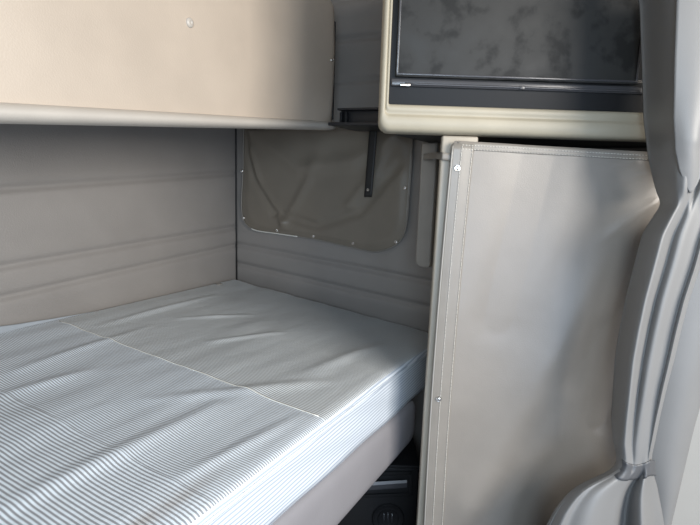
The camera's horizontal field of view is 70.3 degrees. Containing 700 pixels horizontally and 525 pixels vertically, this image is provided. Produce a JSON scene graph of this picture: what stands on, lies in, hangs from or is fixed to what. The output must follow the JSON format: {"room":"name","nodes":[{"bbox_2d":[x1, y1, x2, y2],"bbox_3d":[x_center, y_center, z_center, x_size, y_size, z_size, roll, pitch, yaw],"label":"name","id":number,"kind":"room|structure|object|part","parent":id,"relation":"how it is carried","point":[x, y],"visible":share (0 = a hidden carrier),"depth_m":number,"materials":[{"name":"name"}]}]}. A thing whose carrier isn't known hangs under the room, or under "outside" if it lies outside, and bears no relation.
{"room":"truck sleeper cab","nodes":[
{"label":"truck sleeper cab","id":0,"kind":"room"},
{"bbox_2d":[0,124,237,325],"bbox_3d":[-1.158,-0.111,1.042,0.047,2.300,2.702,7,11,28],"label":"wall","id":1,"kind":"structure","parent":0,"point":[93,218],"depth_m":1.65,"materials":[{"name":"plastic"}]},
{"bbox_2d":[0,0,336,129],"bbox_3d":[-0.787,-0.479,0.949,0.560,0.612,2.097,7,11,28],"label":"bunk","id":2,"kind":"object","parent":1,"relation":"attached to","point":[241,64],"visible":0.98,"depth_m":1.10,"materials":[{"name":"plastic"}]},
{"bbox_3d":[-0.073,-0.663,1.729,0.044,0.324,0.008,7,11,28],"label":"edge trim","id":3,"kind":"part","parent":2,"relation":"part of","materials":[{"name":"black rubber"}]},
{"bbox_2d":[235,128,236,279],"bbox_3d":[-0.485,-0.618,2.110,0.007,1.590,0.007,7,11,28],"label":"trim","id":4,"kind":"structure","parent":1,"relation":"attached to","point":[235,128],"depth_m":2.16,"materials":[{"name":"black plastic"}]},
{"bbox_2d":[271,400,415,524],"bbox_3d":[-0.633,0.509,1.037,0.988,0.204,2.245,7,11,28],"label":"bed frame","id":5,"kind":"structure","parent":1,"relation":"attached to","point":[331,499],"depth_m":1.18,"materials":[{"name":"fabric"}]},
{"bbox_2d":[0,279,427,524],"bbox_3d":[-0.623,0.351,1.030,0.985,0.253,2.183,7,11,28],"label":"mattress","id":6,"kind":"object","parent":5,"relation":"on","point":[227,402],"visible":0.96,"depth_m":1.10,"materials":[{"name":"white fabric"}]},
{"bbox_2d":[234,0,438,499],"bbox_3d":[0.501,-0.159,1.650,2.330,2.300,0.046,7,11,28],"label":"wall","id":7,"kind":"structure","parent":0,"point":[389,285],"depth_m":1.88,"materials":[{"name":"plastic"}]},
{"bbox_2d":[240,127,412,251],"bbox_3d":[-0.132,-0.297,1.934,0.782,0.473,0.031,7,11,28],"label":"window cover","id":8,"kind":"object","parent":7,"relation":"attached to","point":[309,184],"visible":0.95,"depth_m":1.91,"materials":[{"name":"fabric"}]},
{"bbox_2d":[378,0,646,147],"bbox_3d":[0.509,-0.572,1.205,0.712,0.540,0.592,7,11,28],"label":"upper cabinet","id":9,"kind":"object","parent":7,"relation":"attached to","point":[555,73],"visible":0.93,"depth_m":1.13,"materials":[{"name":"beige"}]},
{"bbox_2d":[328,107,381,131],"bbox_3d":[0.124,-0.466,1.621,0.336,0.063,0.202,7,11,28],"label":"bracket","id":10,"kind":"object","parent":9,"relation":"attached to","point":[355,119],"visible":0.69,"depth_m":1.60,"materials":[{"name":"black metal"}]},
{"bbox_2d":[364,131,376,196],"bbox_3d":[0.073,-0.362,1.775,0.041,0.257,0.010,7,11,28],"label":"strap","id":11,"kind":"object","parent":9,"relation":"hanging from","point":[372,134],"visible":0.79,"depth_m":1.77,"materials":[{"name":"black fabric"}]},
{"bbox_2d":[416,143,439,267],"bbox_3d":[0.225,-0.163,1.441,0.047,0.358,0.030,7,11,28],"label":"bar","id":12,"kind":"object","parent":9,"relation":"hanging from","point":[429,171],"visible":0.99,"depth_m":1.43,"materials":[{"name":"grey plastic"}]},
{"bbox_3d":[0.465,-0.404,1.147,0.741,0.016,0.012,2,10,0],"label":"hinge rail","id":13,"kind":"part","parent":9,"relation":"part of","materials":[{"name":"grey"}]},
{"bbox_3d":[0.387,-0.588,1.116,0.555,0.345,0.016,2,10,0],"label":"door","id":14,"kind":"part","parent":9,"relation":"part of","materials":[{"name":"grey glass"}]},
{"bbox_3d":[0.505,-0.314,1.268,0.675,0.005,0.552,7,11,28],"label":"panel","id":15,"kind":"part","parent":9,"relation":"part of","materials":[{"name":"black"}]},
{"bbox_2d":[547,0,699,524],"bbox_3d":[0.665,0.279,1.109,0.441,1.849,0.195,1,10,-3],"label":"curtain","id":16,"kind":"object","parent":9,"relation":"hanging from","point":[666,267],"visible":1,"depth_m":1.03,"materials":[{"name":"fabric"}]},
{"bbox_2d":[652,270,699,524],"bbox_3d":[0.793,0.534,1.157,0.202,1.335,0.025,3,10,4],"label":"wall panel","id":17,"kind":"object","parent":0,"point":[681,404],"visible":0.66,"depth_m":1.12,"materials":[{"name":"plastic"}]},
{"bbox_3d":[-0.159,1.175,0.648,2.440,0.040,2.762,7,11,28],"label":"floor","id":18,"kind":"structure","parent":0,"visible":0},
{"bbox_2d":[338,438,419,524],"bbox_3d":[0.055,0.801,1.662,0.318,0.375,0.184,2,10,0],"label":"storage unit","id":19,"kind":"object","parent":18,"relation":"on","point":[392,498],"visible":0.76,"depth_m":1.58,"materials":[{"name":"black plastic"}]},
{"bbox_3d":[0.114,0.736,1.569,0.165,0.028,0.010,2,10,0],"label":"handle frame","id":20,"kind":"part","parent":19,"relation":"part of","materials":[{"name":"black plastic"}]},
{"bbox_3d":[0.109,0.702,1.562,0.144,0.046,0.014,2,10,0],"label":"handle","id":21,"kind":"part","parent":19,"relation":"part of","materials":[{"name":"grey metal"}]},
{"bbox_3d":[0.113,0.663,1.557,0.164,0.027,0.010,2,10,0],"label":"handle frame","id":22,"kind":"part","parent":19,"relation":"part of","materials":[{"name":"black plastic"}]},
{"bbox_3d":[0.191,0.696,1.563,0.016,0.089,0.010,2,10,0],"label":"handle frame","id":23,"kind":"part","parent":19,"relation":"part of","materials":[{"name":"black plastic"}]},
{"bbox_2d":[416,135,646,524],"bbox_3d":[0.610,0.373,1.342,0.698,1.359,0.503,7,11,28],"label":"wardrobe","id":24,"kind":"object","parent":18,"relation":"on","point":[446,141],"visible":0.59,"depth_m":1.24,"materials":[{"name":"beige plastic"}]},
{"bbox_2d":[423,152,450,160],"bbox_3d":[0.213,-0.273,1.288,0.025,0.028,0.250,1,10,-8],"label":"strap loop","id":25,"kind":"object","parent":24,"relation":"attached to","point":[434,155],"visible":1,"depth_m":1.21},
{"bbox_3d":[0.236,0.369,1.297,0.092,1.359,0.023,2,10,0],"label":"post","id":26,"kind":"part","parent":24,"relation":"part of","materials":[{"name":"grey plastic"}]},
{"bbox_2d":[424,141,659,524],"bbox_3d":[0.512,0.333,1.257,0.613,1.232,0.027,2,10,0],"label":"closet door","id":27,"kind":"structure","parent":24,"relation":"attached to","point":[541,243],"depth_m":1.23,"materials":[{"name":"plastic"}]},
{"bbox_3d":[0.726,0.347,1.524,0.656,1.359,0.070,7,11,28],"label":"panel","id":28,"kind":"part","parent":24,"relation":"part of","materials":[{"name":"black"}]},
{"bbox_2d":[672,409,699,524],"bbox_3d":[0.924,0.731,1.242,0.386,1.131,0.045,2,10,3],"label":"trim panel","id":29,"kind":"object","parent":18,"relation":"on","point":[687,510],"visible":0.39,"depth_m":1.20,"materials":[{"name":"grey plastic"}]}
]}

